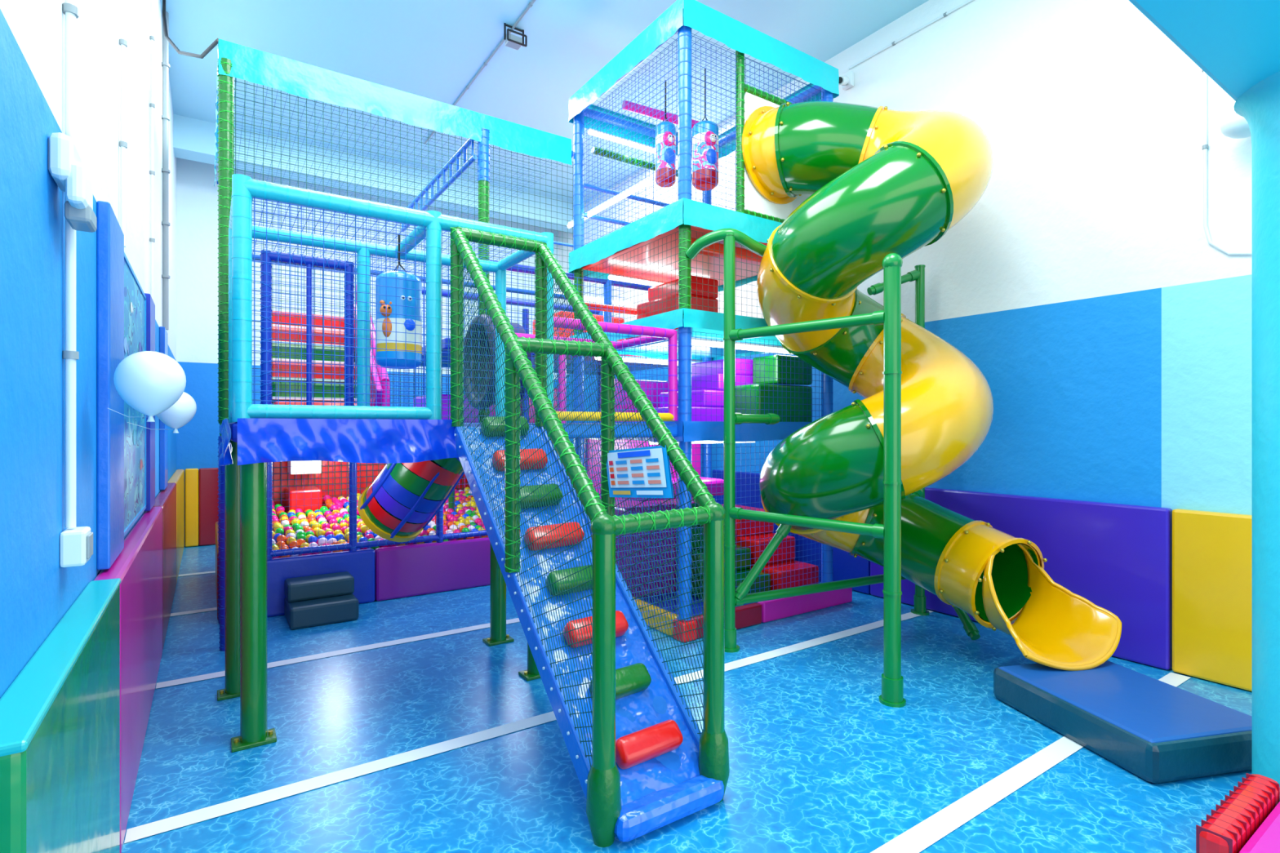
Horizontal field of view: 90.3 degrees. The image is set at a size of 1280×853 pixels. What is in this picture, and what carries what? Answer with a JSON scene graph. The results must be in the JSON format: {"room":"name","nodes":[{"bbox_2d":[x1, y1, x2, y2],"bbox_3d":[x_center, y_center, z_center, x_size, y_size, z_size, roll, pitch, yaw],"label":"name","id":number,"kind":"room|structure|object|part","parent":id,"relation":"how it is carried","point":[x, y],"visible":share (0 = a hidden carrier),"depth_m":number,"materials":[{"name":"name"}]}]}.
{"room":"indoor playground","nodes":[
{"label":"indoor playground","id":0,"kind":"room"},
{"bbox_2d":[0,0,176,698],"bbox_3d":[-2.295,-0.945,2.703,0.150,4.690,11.450,0,0,-34],"label":"wall","id":1,"kind":"structure","parent":0,"point":[36,593],"depth_m":1.50,"materials":[{"name":"paint"}]},
{"bbox_2d":[0,577,120,852],"bbox_3d":[-1.335,0.940,1.488,0.078,0.911,1.280,0,0,-34],"label":"panel","id":2,"kind":"object","parent":1,"relation":"attached to","point":[60,717],"visible":1,"depth_m":1.32,"materials":[{"name":"green"}]},
{"bbox_2d":[62,0,79,528],"bbox_3d":[-1.466,-1.515,1.640,0.033,3.550,0.033,0,0,-34],"label":"conduit","id":3,"kind":"object","parent":1,"relation":"attached to","point":[70,11],"visible":0.7,"depth_m":1.63,"materials":[{"name":"white plastic"}]},
{"bbox_2d":[48,132,97,232],"bbox_3d":[-1.388,-0.595,1.560,0.070,0.190,0.180,0,0,-34],"label":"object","id":4,"kind":"object","parent":1,"relation":"attached to","point":[65,166],"visible":1,"depth_m":1.50,"materials":[{"name":"white plastic"}]},
{"bbox_2d":[59,526,93,567],"bbox_3d":[-1.456,0.310,1.647,0.056,0.090,0.100,0,0,-34],"label":"junction box","id":5,"kind":"object","parent":1,"relation":"attached to","point":[76,544],"visible":0.98,"depth_m":1.61,"materials":[{"name":"white plastic"}]},
{"bbox_2d":[96,200,124,569],"bbox_3d":[-1.916,-0.138,2.308,0.035,1.235,0.430,0,0,-34],"label":"wall panel","id":6,"kind":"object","parent":1,"relation":"attached to","point":[109,234],"depth_m":2.14,"materials":[{"name":"blue"}]},
{"bbox_2d":[119,0,127,246],"bbox_3d":[-2.151,-2.020,2.650,0.025,2.540,0.025,0,0,-12],"label":"conduit","id":7,"kind":"object","parent":1,"relation":"attached to","point":[122,42],"visible":0.89,"depth_m":2.64,"materials":[{"name":"white plastic"}]},
{"bbox_2d":[94,506,162,852],"bbox_3d":[-2.337,0.943,2.965,0.075,0.905,2.270,0,0,-34],"label":"panel","id":8,"kind":"object","parent":1,"relation":"attached to","point":[139,566],"visible":0.61,"depth_m":2.59,"materials":[{"name":"pink"}]},
{"bbox_2d":[124,252,146,536],"bbox_3d":[-2.421,-0.135,3.040,0.017,1.190,1.310,0,0,-34],"label":"mural panel","id":9,"kind":"object","parent":1,"relation":"attached to","point":[135,299],"visible":0.52,"depth_m":3.05,"materials":[{"name":"blue"}]},
{"bbox_2d":[127,391,196,432],"bbox_3d":[-2.038,-0.062,2.667,0.329,0.179,0.144,0,0,0],"label":"balloon","id":10,"kind":"object","parent":9,"relation":"attached to","point":[184,410],"visible":0.63,"depth_m":2.64,"materials":[{"name":"white rubber"}]},
{"bbox_2d":[107,351,186,422],"bbox_3d":[-1.572,-0.125,2.032,0.180,0.220,0.310,0,0,-45],"label":"balloon","id":11,"kind":"object","parent":1,"relation":"attached to","point":[150,383],"visible":1,"depth_m":1.93,"materials":[{"name":"white rubber"}]},
{"bbox_2d":[144,293,155,511],"bbox_3d":[-2.905,-0.138,3.769,0.035,1.235,0.400,0,0,-34],"label":"trim","id":12,"kind":"structure","parent":1,"relation":"attached to","point":[150,306],"depth_m":3.63,"materials":[{"name":"blue"}]},
{"bbox_2d":[149,0,155,302],"bbox_3d":[-3.070,-2.020,4.008,0.025,2.540,0.025,0,0,-12],"label":"conduit","id":13,"kind":"object","parent":1,"relation":"attached to","point":[152,105],"visible":0.91,"depth_m":4.00,"materials":[{"name":"white plastic"}]},
{"bbox_2d":[159,326,168,489],"bbox_3d":[-3.718,-0.138,4.970,0.035,1.235,0.400,0,0,-34],"label":"trim","id":14,"kind":"structure","parent":1,"relation":"attached to","point":[163,335],"depth_m":4.81,"materials":[{"name":"blue"}]},
{"bbox_2d":[152,482,176,649],"bbox_3d":[-3.536,0.943,4.737,0.075,0.905,1.990,0,0,-34],"label":"panel","id":15,"kind":"object","parent":1,"relation":"attached to","point":[166,499],"visible":0.53,"depth_m":4.48,"materials":[{"name":"red"}]},
{"bbox_2d":[161,11,170,329],"bbox_3d":[-3.768,-2.030,5.057,0.055,2.520,0.055,0,0,-12],"label":"conduit","id":16,"kind":"object","parent":1,"relation":"attached to","point":[166,118],"visible":0.93,"depth_m":5.04,"materials":[{"name":"grey plastic"}]},
{"bbox_2d":[168,469,184,582],"bbox_3d":[-4.686,0.943,6.434,0.075,0.905,2.090,0,0,-34],"label":"panel","id":17,"kind":"object","parent":1,"relation":"attached to","point":[178,477],"visible":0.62,"depth_m":6.25,"materials":[{"name":"orange"}]},
{"bbox_2d":[176,157,558,546],"bbox_3d":[-3.368,-0.945,8.800,4.910,4.690,0.150,0,0,-34],"label":"wall","id":18,"kind":"structure","parent":0,"point":[197,197],"depth_m":7.56,"materials":[{"name":"paint"}]},
{"bbox_2d":[184,468,198,546],"bbox_3d":[-5.219,0.943,7.414,0.130,0.905,0.070,0,0,-34],"label":"panel","id":19,"kind":"object","parent":18,"relation":"attached to","point":[191,475],"visible":1,"depth_m":7.38,"materials":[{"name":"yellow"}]},
{"bbox_2d":[199,467,218,546],"bbox_3d":[-4.625,0.943,7.816,1.295,0.905,0.070,0,0,-34],"label":"panel","id":20,"kind":"object","parent":18,"relation":"attached to","point":[208,477],"visible":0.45,"depth_m":7.48,"materials":[{"name":"red"}]},
{"bbox_2d":[160,0,928,204],"bbox_3d":[-0.200,-3.340,4.122,5.210,0.100,11.450,0,0,-34],"label":"ceiling","id":21,"kind":"structure","parent":0,"point":[430,49],"depth_m":5.62,"materials":[{"name":"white paint"}]},
{"bbox_2d":[162,0,218,58],"bbox_3d":[-3.142,-2.860,4.408,1.237,0.861,0.053,0,0,40],"label":"power cable","id":22,"kind":"object","parent":21,"relation":"hanging from","point":[215,42],"visible":0.93,"depth_m":4.45,"materials":[{"name":"black plastic"}]},
{"bbox_2d":[173,113,573,233],"bbox_3d":[-2.961,-3.115,8.200,4.910,0.350,0.300,0,0,-34],"label":"ceiling beam","id":23,"kind":"structure","parent":21,"relation":"attached to","point":[193,139],"depth_m":7.69,"materials":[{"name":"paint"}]},
{"bbox_2d":[424,0,535,144],"bbox_3d":[-1.397,-3.278,5.756,0.030,0.030,3.900,0,0,-34],"label":"conduit","id":24,"kind":"object","parent":21,"relation":"attached to","point":[530,5],"visible":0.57,"depth_m":5.65,"materials":[{"name":"grey plastic"}]},
{"bbox_2d":[503,22,527,49],"bbox_3d":[-1.034,-3.207,5.237,0.174,0.167,0.128,0,0,-34],"label":"lamp","id":25,"kind":"object","parent":24,"relation":"attached to","point":[513,42],"depth_m":5.21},
{"bbox_2d":[121,544,1252,852],"bbox_3d":[-0.200,1.450,4.122,5.210,0.100,11.450,0,0,-34],"label":"floor","id":26,"kind":"structure","parent":0,"point":[818,764],"depth_m":2.75,"materials":[{"name":"plastic"}]},
{"bbox_2d":[170,607,217,616],"bbox_3d":[-1.509,1.397,6.055,4.760,0.001,0.090,0,0,-34],"label":"floor line","id":27,"kind":"object","parent":26,"relation":"on","point":[214,608],"depth_m":4.80,"materials":[{"name":"white paint"}]},
{"bbox_2d":[178,570,215,576],"bbox_3d":[-2.350,1.397,7.297,4.760,0.001,0.090,0,0,-34],"label":"floor line","id":28,"kind":"object","parent":26,"relation":"on","point":[206,572],"depth_m":6.05,"materials":[{"name":"white paint"}]},
{"bbox_2d":[284,571,358,629],"bbox_3d":[-2.327,1.260,4.650,0.440,0.280,0.410,0,0,-34],"label":"step block","id":29,"kind":"object","parent":26,"relation":"on","point":[312,601],"visible":1,"depth_m":4.56,"materials":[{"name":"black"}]},
{"bbox_2d":[155,617,519,688],"bbox_3d":[-0.635,1.397,4.763,4.760,0.001,0.090,0,0,-34],"label":"floor line","id":30,"kind":"object","parent":26,"relation":"on","point":[195,678],"depth_m":3.93,"materials":[{"name":"white paint"}]},
{"bbox_2d":[217,8,833,752],"bbox_3d":[-1.147,-0.658,5.418,4.106,4.123,3.778,0,0,-34],"label":"frame","id":31,"kind":"object","parent":26,"relation":"on","point":[245,503],"visible":0.59,"depth_m":3.69,"materials":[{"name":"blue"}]},
{"bbox_2d":[375,234,422,368],"bbox_3d":[-1.328,-0.693,3.513,0.240,0.735,0.253,0,0,-34],"label":"bag","id":32,"kind":"object","parent":31,"relation":"hanging from","point":[381,281],"visible":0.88,"depth_m":3.42,"materials":[{"name":"blue"}]},
{"bbox_2d":[221,32,823,631],"bbox_3d":[-1.190,-0.700,5.494,4.014,4.003,3.876,0,0,-34],"label":"netting","id":33,"kind":"object","parent":31,"relation":"attached to","point":[289,206],"visible":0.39,"depth_m":4.43,"materials":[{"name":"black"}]},
{"bbox_2d":[213,0,839,465],"bbox_3d":[-1.099,-1.304,5.399,4.166,2.961,3.826,0,0,-34],"label":"deck","id":34,"kind":"object","parent":31,"relation":"attached to","point":[258,440],"visible":0.68,"depth_m":4.41,"materials":[{"name":"blue"}]},
{"bbox_2d":[357,457,464,542],"bbox_3d":[-1.660,0.370,4.813,0.890,0.999,0.562,0,0,12],"label":"tunnel","id":35,"kind":"object","parent":34,"relation":"on","point":[403,499],"visible":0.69,"depth_m":4.61,"materials":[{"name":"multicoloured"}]},
{"bbox_2d":[608,273,666,286],"bbox_3d":[0.195,-1.268,5.687,1.100,0.052,0.036,0,0,-34],"label":"tube light","id":36,"kind":"object","parent":34,"relation":"attached to","point":[620,277],"visible":0.45,"depth_m":5.51,"materials":[{"name":"white plastic"}]},
{"bbox_2d":[594,355,700,365],"bbox_3d":[0.141,-0.588,5.723,1.250,0.052,0.036,0,0,-34],"label":"tube light","id":37,"kind":"object","parent":34,"relation":"attached to","point":[660,360],"visible":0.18,"depth_m":5.65,"materials":[{"name":"white"}]},
{"bbox_2d":[649,440,755,444],"bbox_3d":[0.531,0.112,5.190,1.100,0.052,0.036,0,0,-34],"label":"tube light","id":38,"kind":"object","parent":34,"relation":"attached to","point":[695,442],"visible":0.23,"depth_m":5.17,"materials":[{"name":"white"}]},
{"bbox_2d":[583,295,602,302],"bbox_3d":[-0.508,-1.355,6.781,0.220,0.053,0.036,0,0,-34],"label":"tube light","id":39,"kind":"object","parent":31,"relation":"attached to","point":[600,299],"depth_m":6.78,"materials":[{"name":"white plastic"}]},
{"bbox_2d":[568,177,648,228],"bbox_3d":[-0.290,-1.808,5.208,0.036,0.052,1.250,0,0,-34],"label":"tube light","id":40,"kind":"object","parent":31,"relation":"attached to","point":[646,180],"visible":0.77,"depth_m":5.03,"materials":[{"name":"white plastic"}]},
{"bbox_2d":[587,127,655,153],"bbox_3d":[-0.077,-2.488,5.599,0.850,0.052,0.036,0,0,-34],"label":"tube light","id":41,"kind":"object","parent":31,"relation":"attached to","point":[598,134],"visible":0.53,"depth_m":5.53,"materials":[{"name":"white plastic"}]},
{"bbox_2d":[655,80,675,187],"bbox_3d":[0.208,-2.292,4.955,0.160,0.815,0.188,0,0,-34],"label":"bag","id":42,"kind":"object","parent":31,"relation":"hanging from","point":[664,144],"visible":0.84,"depth_m":4.90,"materials":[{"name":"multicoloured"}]},
{"bbox_2d":[692,68,718,190],"bbox_3d":[0.491,-2.252,4.793,0.200,0.895,0.218,0,0,11],"label":"bag","id":43,"kind":"object","parent":31,"relation":"hanging from","point":[711,126],"visible":0.88,"depth_m":4.72,"materials":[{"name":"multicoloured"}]},
{"bbox_2d":[124,609,933,843],"bbox_3d":[0.218,1.397,3.505,4.760,0.001,0.090,0,0,-34],"label":"floor line","id":44,"kind":"object","parent":26,"relation":"on","point":[146,830],"depth_m":2.64,"materials":[{"name":"white paint"}]},
{"bbox_2d":[215,237,852,642],"bbox_3d":[-1.166,0.050,5.557,4.200,2.700,4.030,0,0,-34],"label":"playground structure","id":45,"kind":"object","parent":26,"relation":"on","point":[386,573],"visible":0.34,"depth_m":5.02,"materials":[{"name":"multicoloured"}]},
{"bbox_2d":[272,487,488,558],"bbox_3d":[-2.434,0.859,5.980,2.390,0.350,1.630,0,0,-34],"label":"balls","id":46,"kind":"object","parent":45,"relation":"on","point":[323,513],"visible":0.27,"depth_m":5.62,"materials":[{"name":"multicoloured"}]},
{"bbox_2d":[691,337,723,347],"bbox_3d":[0.471,-0.595,4.546,0.287,0.053,0.036,0,0,-34],"label":"tube light","id":47,"kind":"object","parent":45,"relation":"attached to","point":[704,342],"depth_m":4.53,"materials":[{"name":"white plastic"}]},
{"bbox_2d":[735,342,791,354],"bbox_3d":[0.939,-0.596,4.862,0.588,0.053,0.036,0,0,-34],"label":"tube light","id":48,"kind":"object","parent":45,"relation":"attached to","point":[738,346],"depth_m":4.83,"materials":[{"name":"white plastic"}]},
{"bbox_2d":[449,226,729,847],"bbox_3d":[-0.312,0.187,2.824,0.624,2.426,1.530,0,0,-34],"label":"ramp","id":49,"kind":"object","parent":26,"relation":"on","point":[642,762],"visible":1,"depth_m":2.57,"materials":[{"name":"blue plastic"}]},
{"bbox_2d":[685,101,1121,707],"bbox_3d":[1.596,-0.458,3.934,1.913,3.715,2.011,0,0,-34],"label":"slide","id":50,"kind":"object","parent":26,"relation":"on","point":[885,185],"visible":1,"depth_m":3.69,"materials":[{"name":"green plastic"}]},
{"bbox_3d":[1.468,0.077,4.117,1.919,2.646,1.383,0,0,-34],"label":"support frame","id":51,"kind":"part","parent":50,"relation":"part of","materials":[{"name":"green metal"}]},
{"bbox_2d":[870,672,1190,852],"bbox_3d":[1.070,1.397,2.246,4.760,0.001,0.090,0,0,-34],"label":"floor line","id":52,"kind":"object","parent":26,"relation":"on","point":[931,830],"depth_m":2.39,"materials":[{"name":"white paint"}]},
{"bbox_2d":[993,660,1252,783],"bbox_3d":[2.231,1.315,2.948,0.680,0.170,0.840,0,0,-12],"label":"mat","id":53,"kind":"object","parent":26,"relation":"on","point":[1158,731],"visible":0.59,"depth_m":2.74,"materials":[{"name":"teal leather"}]},
{"bbox_2d":[1195,773,1279,852],"bbox_3d":[2.110,1.307,1.825,0.580,0.186,0.657,0,0,-34],"label":"pad","id":54,"kind":"object","parent":26,"relation":"on","point":[1248,820],"visible":1,"depth_m":1.98,"materials":[{"name":"red plastic"}]},
{"bbox_2d":[1233,71,1279,786],"bbox_3d":[2.509,0.085,2.250,0.600,2.630,0.600,0,0,-34],"label":"round column","id":55,"kind":"structure","parent":26,"relation":"on","point":[1260,105],"depth_m":2.31,"materials":[{"name":"teal paint"}]},
{"bbox_2d":[1128,0,1279,101],"bbox_3d":[2.474,-1.365,1.518,3.400,0.270,1.740,0,0,-34],"label":"ceiling beam","id":56,"kind":"structure","parent":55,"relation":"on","point":[1236,43],"depth_m":2.00,"materials":[{"name":"teal paint"}]},
{"bbox_2d":[558,0,1252,669],"bbox_3d":[1.895,-0.945,5.540,0.150,4.690,11.450,0,0,-34],"label":"wall","id":57,"kind":"structure","parent":0,"point":[1111,342],"depth_m":4.05,"materials":[{"name":"paint"}]},
{"bbox_2d":[612,298,633,306],"bbox_3d":[-0.197,-1.355,6.992,0.265,0.053,0.036,0,0,-34],"label":"tube light","id":58,"kind":"object","parent":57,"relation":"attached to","point":[627,303],"depth_m":6.99,"materials":[{"name":"white plastic"}]},
{"bbox_2d":[711,469,870,594],"bbox_3d":[1.367,0.932,6.124,0.070,0.925,1.990,0,0,-34],"label":"panel","id":59,"kind":"object","parent":57,"relation":"attached to","point":[845,566],"visible":0.26,"depth_m":5.80,"materials":[{"name":"blue"}]},
{"bbox_2d":[838,71,853,89],"bbox_3d":[1.722,-2.944,5.397,0.104,0.213,0.338,0,0,35],"label":"security camera","id":60,"kind":"object","parent":57,"relation":"attached to","point":[846,81],"visible":0.91,"depth_m":5.46,"materials":[{"name":"white plastic"}]},
{"bbox_2d":[848,0,973,69],"bbox_3d":[2.664,-3.100,4.249,0.027,0.027,3.050,0,0,-34],"label":"conduit","id":61,"kind":"object","parent":57,"relation":"attached to","point":[945,14],"visible":1,"depth_m":5.01,"materials":[{"name":"white plastic"}]},
{"bbox_2d":[870,487,1172,670],"bbox_3d":[2.486,0.932,4.470,0.070,0.925,1.985,0,0,-34],"label":"panel","id":62,"kind":"object","parent":57,"relation":"attached to","point":[1117,557],"visible":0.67,"depth_m":3.90,"materials":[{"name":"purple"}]},
{"bbox_2d":[1172,508,1252,691],"bbox_3d":[3.470,0.932,3.017,0.070,0.925,1.505,0,0,-34],"label":"panel","id":63,"kind":"object","parent":57,"relation":"attached to","point":[1212,551],"visible":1,"depth_m":3.47,"materials":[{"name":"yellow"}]},
{"bbox_2d":[1202,70,1252,255],"bbox_3d":[3.411,-2.098,3.145,0.027,2.384,0.984,0,0,-34],"label":"conduit","id":64,"kind":"object","parent":57,"relation":"attached to","point":[1205,146],"visible":0.73,"depth_m":3.53,"materials":[{"name":"white plastic"}]},
{"bbox_2d":[1220,108,1251,138],"bbox_3d":[3.158,-1.580,3.309,0.260,0.160,0.200,0,0,-34],"label":"wall lamp","id":65,"kind":"object","parent":57,"relation":"attached to","point":[1234,126],"visible":0.43,"depth_m":3.28,"materials":[{"name":"white plastic"}]}
]}

